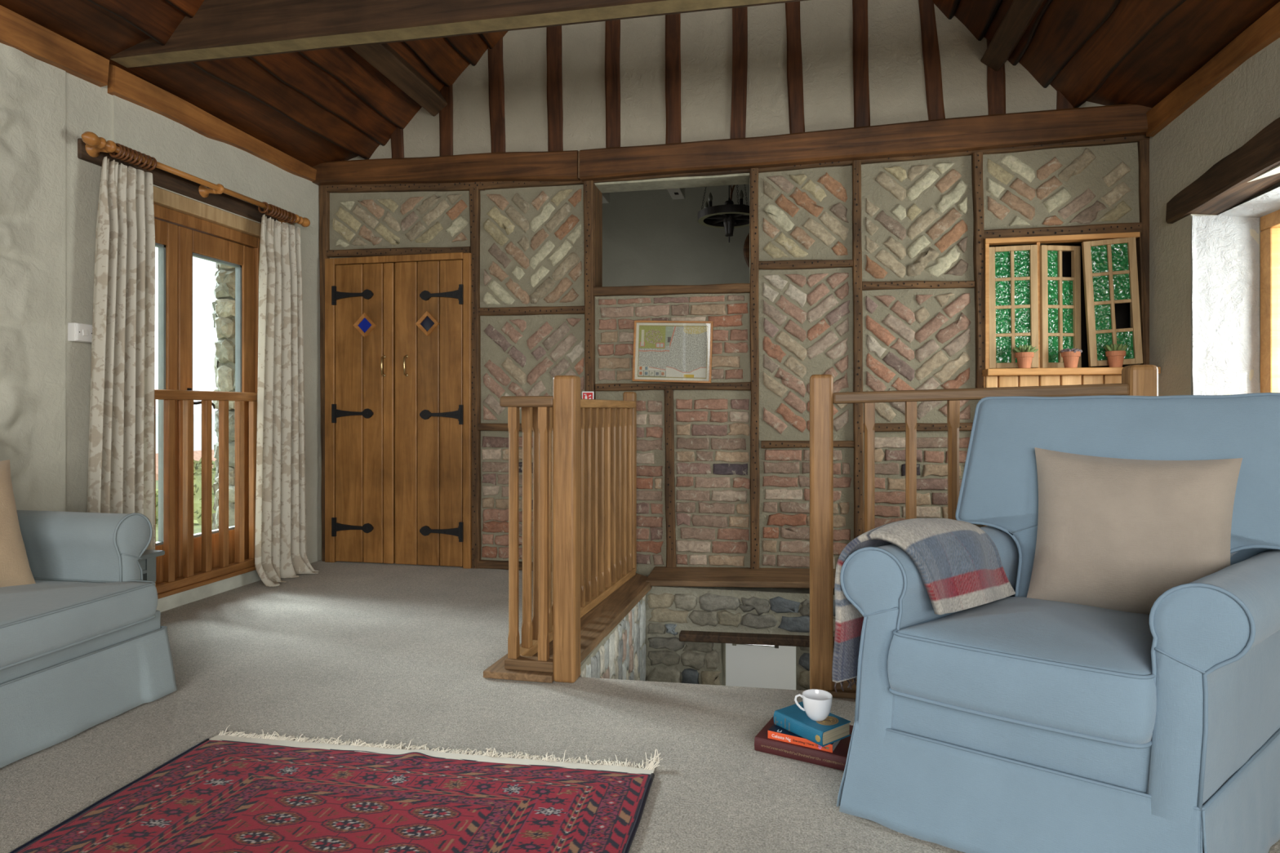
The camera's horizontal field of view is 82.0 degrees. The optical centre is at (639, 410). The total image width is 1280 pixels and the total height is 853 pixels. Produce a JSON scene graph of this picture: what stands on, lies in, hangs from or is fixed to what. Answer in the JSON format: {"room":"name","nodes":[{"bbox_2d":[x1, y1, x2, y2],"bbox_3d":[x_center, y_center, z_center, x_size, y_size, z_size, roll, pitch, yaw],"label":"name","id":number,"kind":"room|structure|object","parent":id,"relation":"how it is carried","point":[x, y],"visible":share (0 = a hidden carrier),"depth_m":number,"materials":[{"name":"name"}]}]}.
{"room":"living room","nodes":[
{"label":"living room","id":0,"kind":"room"},
{"bbox_2d":[0,42,320,563],"bbox_3d":[-3.037,-0.260,1.483,0.497,2.720,7.500,0,0,11],"label":"wall","id":1,"kind":"structure","parent":0,"point":[49,195],"depth_m":3.17,"materials":[{"name":"paint"}]},
{"bbox_2d":[0,4,109,87],"bbox_3d":[-2.985,-1.502,0.656,0.058,0.224,5.500,0,0,11],"label":"wooden beam","id":2,"kind":"structure","parent":1,"relation":"attached to","point":[18,32],"depth_m":3.09,"materials":[{"name":"brown wood"}]},
{"bbox_2d":[67,322,92,343],"bbox_3d":[-2.453,-0.343,3.270,0.056,0.080,0.145,0,0,11],"label":"light switch","id":3,"kind":"object","parent":1,"relation":"attached to","point":[77,332],"visible":0.53,"depth_m":3.21,"materials":[{"name":"white plastic"}]},
{"bbox_2d":[77,137,277,222],"bbox_3d":[-2.348,-1.160,3.899,0.028,0.090,1.330,0,0,11],"label":"trim","id":4,"kind":"structure","parent":1,"relation":"attached to","point":[161,178],"depth_m":3.81,"materials":[{"name":"brown wood"}]},
{"bbox_2d":[80,131,310,226],"bbox_3d":[-2.273,-1.173,3.899,0.135,0.070,1.518,0,0,11],"label":"pole","id":5,"kind":"object","parent":1,"relation":"attached to","point":[95,144],"visible":0.95,"depth_m":3.67,"materials":[{"name":"brown wood"}]},
{"bbox_2d":[86,142,156,586],"bbox_3d":[-2.349,-0.112,3.335,0.102,2.184,0.373,0,0,11],"label":"curtain","id":6,"kind":"object","parent":5,"relation":"hanging from","point":[121,479],"visible":0.78,"depth_m":3.31,"materials":[{"name":"beige fabric"}]},
{"bbox_2d":[254,201,318,586],"bbox_3d":[-2.093,-0.106,4.370,0.221,2.196,0.468,0,0,11],"label":"curtain","id":7,"kind":"object","parent":5,"relation":"hanging from","point":[280,545],"visible":1,"depth_m":4.33,"materials":[{"name":"beige fabric"}]},
{"bbox_2d":[154,389,257,599],"bbox_3d":[-2.308,0.406,3.927,0.075,1.022,1.060,0,0,11],"label":"balustrade","id":8,"kind":"object","parent":1,"relation":"attached to","point":[170,586],"visible":0.56,"depth_m":3.90,"materials":[{"name":"brown wood"}]},
{"bbox_2d":[153,186,261,584],"bbox_3d":[-2.400,-0.092,3.950,0.146,2.035,1.070,0,0,11],"label":"door","id":9,"kind":"structure","parent":1,"relation":"in","point":[185,228],"depth_m":3.90,"materials":[{"name":"brown wood"}]},
{"bbox_2d":[156,569,261,612],"bbox_3d":[-2.360,0.959,3.794,0.027,0.082,1.400,0,0,11],"label":"baseboard","id":10,"kind":"structure","parent":1,"relation":"attached to","point":[166,603],"depth_m":3.93,"materials":[{"name":"paint"}]},
{"bbox_2d":[107,63,316,181],"bbox_3d":[-2.282,-1.535,4.133,0.056,0.146,1.525,0,0,11],"label":"wooden beam","id":11,"kind":"structure","parent":1,"relation":"attached to","point":[122,84],"depth_m":3.83,"materials":[{"name":"brown wood"}]},
{"bbox_2d":[212,262,235,530],"bbox_3d":[-2.451,0.290,4.835,0.376,3.820,0.754,0,0,11],"label":"wall","id":12,"kind":"structure","parent":0,"point":[224,307],"depth_m":4.51,"materials":[{"name":"grey stone"}]},
{"bbox_2d":[0,560,1279,852],"bbox_3d":[-0.478,1.060,0.913,5.900,0.120,7.400,0,0,11],"label":"floor","id":13,"kind":"structure","parent":0,"point":[369,652],"depth_m":2.42,"materials":[{"name":"carpet"}]},
{"bbox_2d":[0,510,177,768],"bbox_3d":[-2.259,0.527,1.940,0.969,0.932,1.619,0,0,11],"label":"sofa","id":14,"kind":"object","parent":13,"relation":"on","point":[85,645],"visible":0.98,"depth_m":2.36,"materials":[{"name":"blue fabric"}]},
{"bbox_2d":[0,459,35,587],"bbox_3d":[-2.155,0.375,2.273,0.220,0.417,0.440,0,0,21],"label":"cushion","id":15,"kind":"object","parent":14,"relation":"on","point":[15,568],"visible":0.97,"depth_m":2.39,"materials":[{"name":"beige fabric"}]},
{"bbox_2d":[0,578,157,667],"bbox_3d":[-2.212,0.637,1.930,0.872,0.178,1.455,0,0,11],"label":"seat cushion","id":16,"kind":"object","parent":14,"relation":"on","point":[45,619],"depth_m":2.27,"materials":[{"name":"blue fabric"}]},
{"bbox_2d":[8,724,662,852],"bbox_3d":[-0.811,0.976,1.114,1.418,0.043,2.232,0,0,11],"label":"rug","id":17,"kind":"object","parent":13,"relation":"on","point":[228,793],"visible":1,"depth_m":1.86,"materials":[{"name":"red carpet"}]},
{"bbox_2d":[754,715,853,771],"bbox_3d":[0.525,0.980,2.182,0.312,0.041,0.223,0,0,29],"label":"book","id":18,"kind":"object","parent":13,"relation":"on","point":[837,760],"visible":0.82,"depth_m":2.10,"materials":[{"name":"red paper"}]},
{"bbox_2d":[768,723,840,752],"bbox_3d":[0.487,0.947,2.162,0.189,0.023,0.128,0,0,29],"label":"book","id":19,"kind":"object","parent":18,"relation":"on","point":[775,732],"visible":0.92,"depth_m":2.12,"materials":[{"name":"orange paper"}]},
{"bbox_2d":[773,702,850,746],"bbox_3d":[0.502,0.914,2.153,0.130,0.043,0.181,0,0,-36],"label":"book","id":20,"kind":"object","parent":19,"relation":"on","point":[834,728],"visible":0.91,"depth_m":2.11,"materials":[{"name":"blue paper"}]},
{"bbox_2d":[794,688,832,721],"bbox_3d":[0.510,0.859,2.134,0.095,0.070,0.086,0,0,-33],"label":"cup","id":21,"kind":"object","parent":20,"relation":"on","point":[817,704],"visible":1,"depth_m":2.11,"materials":[{"name":"white ceramic"}]},
{"bbox_2d":[809,364,1158,699],"bbox_3d":[1.145,0.425,2.520,1.100,1.150,0.105,0,0,11],"label":"balustrade","id":22,"kind":"object","parent":13,"relation":"on","point":[1136,380],"visible":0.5,"depth_m":2.57,"materials":[{"name":"brown wood"}]},
{"bbox_2d":[836,392,1279,852],"bbox_3d":[1.085,0.475,1.811,0.994,1.037,0.736,0,0,36],"label":"armchair","id":23,"kind":"object","parent":13,"relation":"on","point":[1017,722],"visible":0.87,"depth_m":1.65,"materials":[{"name":"blue fabric"}]},
{"bbox_2d":[831,518,1015,692],"bbox_3d":[0.750,0.499,1.918,0.476,0.441,0.252,0,0,-39],"label":"throw blanket","id":24,"kind":"object","parent":23,"relation":"on","point":[960,567],"visible":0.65,"depth_m":1.85,"materials":[{"name":"fabric"}]},
{"bbox_2d":[887,596,1156,744],"bbox_3d":[1.007,0.580,1.760,0.688,0.201,0.508,0,0,-38],"label":"seat cushion","id":25,"kind":"object","parent":23,"relation":"on","point":[1077,672],"depth_m":1.60,"materials":[{"name":"blue fabric"}]},
{"bbox_2d":[958,395,1279,597],"bbox_3d":[1.286,0.250,1.941,0.820,0.585,0.218,0,0,36],"label":"cushion","id":26,"kind":"object","parent":23,"relation":"on","point":[999,488],"depth_m":1.94,"materials":[{"name":"blue fabric"}]},
{"bbox_2d":[1026,447,1242,614],"bbox_3d":[1.221,0.311,1.841,0.449,0.423,0.160,0,0,36],"label":"cushion","id":27,"kind":"object","parent":23,"relation":"on","point":[1116,534],"visible":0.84,"depth_m":1.80,"materials":[{"name":"fabric"}]},
{"bbox_2d":[982,366,1160,526],"bbox_3d":[2.286,0.387,3.940,0.828,1.226,0.159,0,0,11],"label":"ledge","id":28,"kind":"object","parent":13,"relation":"on","point":[995,377],"visible":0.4,"depth_m":3.93,"materials":[{"name":"brown wood"}]},
{"bbox_2d":[1012,344,1038,368],"bbox_3d":[2.069,-0.290,3.963,0.112,0.128,0.124,0,0,-34],"label":"plant pot","id":29,"kind":"object","parent":28,"relation":"on","point":[1024,354],"visible":0.94,"depth_m":3.93,"materials":[{"name":"ceramic"}]},
{"bbox_2d":[989,244,1081,368],"bbox_3d":[2.167,-0.567,4.048,0.498,0.671,0.112,0,0,11],"label":"window","id":30,"kind":"structure","parent":28,"relation":"on","point":[1013,269],"depth_m":4.02,"materials":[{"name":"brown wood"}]},
{"bbox_2d":[1059,347,1082,368],"bbox_3d":[2.289,-0.279,3.913,0.100,0.105,0.102,0,0,-23],"label":"plant pot","id":31,"kind":"object","parent":28,"relation":"on","point":[1070,357],"visible":0.96,"depth_m":3.88,"materials":[{"name":"ceramic"}]},
{"bbox_2d":[1081,236,1142,366],"bbox_3d":[2.519,-0.578,3.927,0.284,0.684,0.030,0,0,13],"label":"window","id":32,"kind":"structure","parent":28,"relation":"on","point":[1110,272],"depth_m":3.93,"materials":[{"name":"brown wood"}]},
{"bbox_2d":[1103,342,1128,367],"bbox_3d":[2.500,-0.289,3.873,0.097,0.127,0.104,0,0,-28],"label":"plant pot","id":33,"kind":"object","parent":28,"relation":"on","point":[1115,353],"visible":0.92,"depth_m":3.84,"materials":[{"name":"ceramic"}]},
{"bbox_2d":[0,0,1279,167],"bbox_3d":[-0.405,-2.515,0.924,5.080,1.929,7.550,0,0,11],"label":"ceiling","id":34,"kind":"structure","parent":0,"point":[315,107],"depth_m":3.74,"materials":[{"name":"brown wood"}]},
{"bbox_2d":[350,43,447,115],"bbox_3d":[-2.033,-1.990,1.223,0.180,0.186,7.190,0,0,11],"label":"purlin","id":35,"kind":"object","parent":34,"relation":"attached to","point":[382,56],"visible":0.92,"depth_m":4.26,"materials":[{"name":"brown wood"}]},
{"bbox_2d":[110,0,807,67],"bbox_3d":[0.012,-1.765,2.931,5.040,0.364,0.150,0,0,11],"label":"tie beam","id":36,"kind":"structure","parent":34,"relation":"attached to","point":[220,29],"depth_m":3.12,"materials":[{"name":"brown wood"}]},
{"bbox_2d":[980,0,1044,71],"bbox_3d":[1.265,-1.965,0.555,0.176,0.181,7.190,0,0,11],"label":"purlin","id":37,"kind":"object","parent":34,"relation":"attached to","point":[1020,13],"visible":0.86,"depth_m":3.70,"materials":[{"name":"brown wood"}]},
{"bbox_2d":[602,183,749,286],"bbox_3d":[0.610,-1.250,6.284,6.100,4.700,3.440,0,0,11],"label":"wall","id":38,"kind":"structure","parent":0,"point":[650,237],"depth_m":8.00,"materials":[{"name":"paint"}]},
{"bbox_2d":[602,192,608,203],"bbox_3d":[-0.331,-1.617,5.062,0.090,0.206,0.650,0,0,11],"label":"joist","id":39,"kind":"object","parent":38,"relation":"attached to","point":[605,195],"visible":0.08,"depth_m":5.30,"materials":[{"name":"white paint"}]},
{"bbox_2d":[666,187,684,199],"bbox_3d":[0.213,-1.617,4.951,0.090,0.206,0.650,0,0,11],"label":"joist","id":40,"kind":"object","parent":38,"relation":"attached to","point":[675,193],"visible":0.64,"depth_m":5.16,"materials":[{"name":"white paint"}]},
{"bbox_2d":[697,184,749,242],"bbox_3d":[0.712,-1.972,5.876,0.504,1.255,0.504,0,0,11],"label":"chandelier","id":41,"kind":"object","parent":38,"relation":"hanging from","point":[731,216],"visible":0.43,"depth_m":5.84,"materials":[{"name":"black metal"}]},
{"bbox_2d":[704,200,708,208],"bbox_3d":[0.542,-1.643,5.990,0.072,0.130,0.072,0,0,11],"label":"candle holder","id":42,"kind":"object","parent":41,"relation":"on","point":[706,205],"depth_m":5.98,"materials":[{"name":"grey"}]},
{"bbox_2d":[707,191,712,207],"bbox_3d":[0.551,-1.643,5.749,0.072,0.130,0.072,0,0,11],"label":"candle holder","id":43,"kind":"object","parent":41,"relation":"on","point":[710,197],"depth_m":5.74,"materials":[{"name":"grey metal"}]},
{"bbox_2d":[738,190,745,204],"bbox_3d":[0.783,-1.643,5.683,0.072,0.130,0.072,0,0,11],"label":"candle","id":44,"kind":"object","parent":41,"relation":"on","point":[741,195],"depth_m":5.67,"materials":[{"name":"grey wax"}]},
{"bbox_2d":[743,232,749,267],"bbox_3d":[1.402,-1.700,7.747,0.620,0.620,0.045,0,0,11],"label":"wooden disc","id":45,"kind":"object","parent":38,"relation":"attached to","point":[746,246],"visible":0.12,"depth_m":7.78,"materials":[{"name":"brown wood"}]},
{"bbox_2d":[579,575,835,690],"bbox_3d":[0.842,2.150,3.360,2.285,2.300,1.920,0,0,11],"label":"wall","id":46,"kind":"structure","parent":0,"point":[677,634],"depth_m":4.09,"materials":[{"name":"stone"}]},
{"bbox_2d":[483,573,652,683],"bbox_3d":[-0.201,0.989,3.581,0.295,0.046,1.820,0,0,16],"label":"plinth","id":47,"kind":"object","parent":46,"relation":"on","point":[596,624],"visible":0.54,"depth_m":3.37,"materials":[{"name":"brown wood"}]},
{"bbox_2d":[499,375,636,683],"bbox_3d":[-0.212,0.435,3.566,0.300,1.130,1.735,0,0,11],"label":"balustrade","id":48,"kind":"object","parent":47,"relation":"on","point":[584,451],"visible":1,"depth_m":2.88,"materials":[{"name":"brown wood"}]},
{"bbox_2d":[644,566,835,588],"bbox_3d":[0.962,0.941,4.129,1.845,0.101,0.315,0,0,11],"label":"wooden beam","id":49,"kind":"structure","parent":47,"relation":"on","point":[683,576],"depth_m":4.16,"materials":[{"name":"brown wood"}]},
{"bbox_2d":[319,0,1150,575],"bbox_3d":[0.307,-1.150,4.534,5.200,4.500,0.350,0,0,11],"label":"wall","id":50,"kind":"structure","parent":0,"point":[866,274],"depth_m":4.34,"materials":[{"name":"brick"}]},
{"bbox_2d":[324,252,471,568],"bbox_3d":[-1.575,-0.003,4.763,1.029,2.005,0.088,0,0,11],"label":"door","id":51,"kind":"structure","parent":50,"relation":"in","point":[398,452],"depth_m":4.75,"materials":[{"name":"brown wood"}]},
{"bbox_2d":[311,150,579,185],"bbox_3d":[-1.264,-1.522,4.693,1.818,0.221,0.102,0,0,11],"label":"beam","id":52,"kind":"structure","parent":50,"relation":"attached to","point":[542,166],"depth_m":4.63,"materials":[{"name":"brown wood"}]},
{"bbox_2d":[582,391,594,399],"bbox_3d":[-0.318,-0.040,4.494,0.075,0.156,0.010,0,0,11],"label":"fire sign","id":53,"kind":"object","parent":50,"relation":"attached to","point":[585,395],"visible":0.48,"depth_m":4.49,"materials":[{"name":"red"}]},
{"bbox_2d":[632,320,713,382],"bbox_3d":[0.194,-0.354,4.406,0.486,0.381,0.030,0,0,11],"label":"framed map","id":54,"kind":"object","parent":50,"relation":"attached to","point":[664,351],"visible":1,"depth_m":4.41,"materials":[{"name":"paper"}]},
{"bbox_2d":[579,103,1151,182],"bbox_3d":[1.185,-1.514,4.197,3.145,0.210,0.102,0,0,11],"label":"beam","id":55,"kind":"structure","parent":50,"relation":"attached to","point":[962,134],"depth_m":4.13,"materials":[{"name":"brown wood"}]},
{"bbox_2d":[577,151,581,180],"bbox_3d":[-0.363,-1.502,4.525,0.023,0.165,0.075,0,0,11],"label":"block","id":56,"kind":"object","parent":55,"relation":"attached to","point":[578,151],"visible":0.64,"depth_m":4.49,"materials":[{"name":"brown wood"}]},
{"bbox_2d":[1129,37,1279,395],"bbox_3d":[2.429,-0.200,0.426,0.848,2.600,7.800,0,0,11],"label":"wall","id":57,"kind":"structure","parent":0,"point":[1205,269],"depth_m":3.48,"materials":[{"name":"paint"}]},
{"bbox_2d":[1146,0,1279,137],"bbox_3d":[1.984,-1.526,0.429,0.061,0.172,7.030,0,0,11],"label":"wooden beam","id":58,"kind":"structure","parent":57,"relation":"attached to","point":[1265,30],"depth_m":3.24,"materials":[{"name":"brown wood"}]},
{"bbox_2d":[1165,116,1279,223],"bbox_3d":[2.531,-1.056,2.844,0.148,0.262,1.680,0,0,11],"label":"lintel","id":59,"kind":"object","parent":57,"relation":"attached to","point":[1224,186],"visible":0.97,"depth_m":3.17,"materials":[{"name":"brown wood"}]},
{"bbox_2d":[1260,209,1279,392],"bbox_3d":[2.640,-0.310,2.809,0.380,1.220,1.355,0,0,11],"label":"window","id":60,"kind":"structure","parent":57,"relation":"in","point":[1269,223],"depth_m":3.37,"materials":[{"name":"orange wood"}]},
{"bbox_3d":[1.159,2.250,4.714,5.000,2.300,4.500,0,0,11],"label":"wall","id":61,"kind":"structure","parent":0,"visible":0},
{"bbox_2d":[725,643,795,689],"bbox_3d":[1.310,2.320,5.708,2.900,1.940,0.690,0,0,11],"label":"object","id":62,"kind":"object","parent":61,"relation":"on","point":[747,665],"visible":0.1,"depth_m":5.48,"materials":[{"name":"white paint"}]},
{"label":"outside","id":63,"kind":"structure","parent":0,"visible":0},
{"bbox_2d":[155,480,201,542],"bbox_3d":[-26.181,5.372,30.814,56.440,7.303,90.000,0,0,11],"label":"ground","id":64,"kind":"structure","parent":63,"point":[197,528],"depth_m":11.88,"materials":[{"name":"green plant"}]},
{"bbox_2d":[155,457,216,526],"bbox_3d":[-7.774,1.610,12.999,1.714,1.563,1.689,0,0,11],"label":"bush","id":65,"kind":"object","parent":64,"relation":"on","point":[197,464],"visible":0.15,"depth_m":12.56,"materials":[{"name":"green plant"}]},
{"bbox_2d":[155,449,216,480],"bbox_3d":[-24.609,5.350,39.679,6.800,6.300,6.800,0,0,11],"label":"house","id":66,"kind":"structure","parent":64,"relation":"on","point":[197,454],"depth_m":39.74,"materials":[{"name":"beige"}]},
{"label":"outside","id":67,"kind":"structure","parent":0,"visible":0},
{"bbox_2d":[155,413,217,453],"bbox_3d":[-111.389,7.690,155.217,140.000,14.620,340.000,0,0,11],"label":"hills","id":68,"kind":"structure","parent":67,"point":[197,417],"depth_m":162.74,"materials":[{"name":"white"}]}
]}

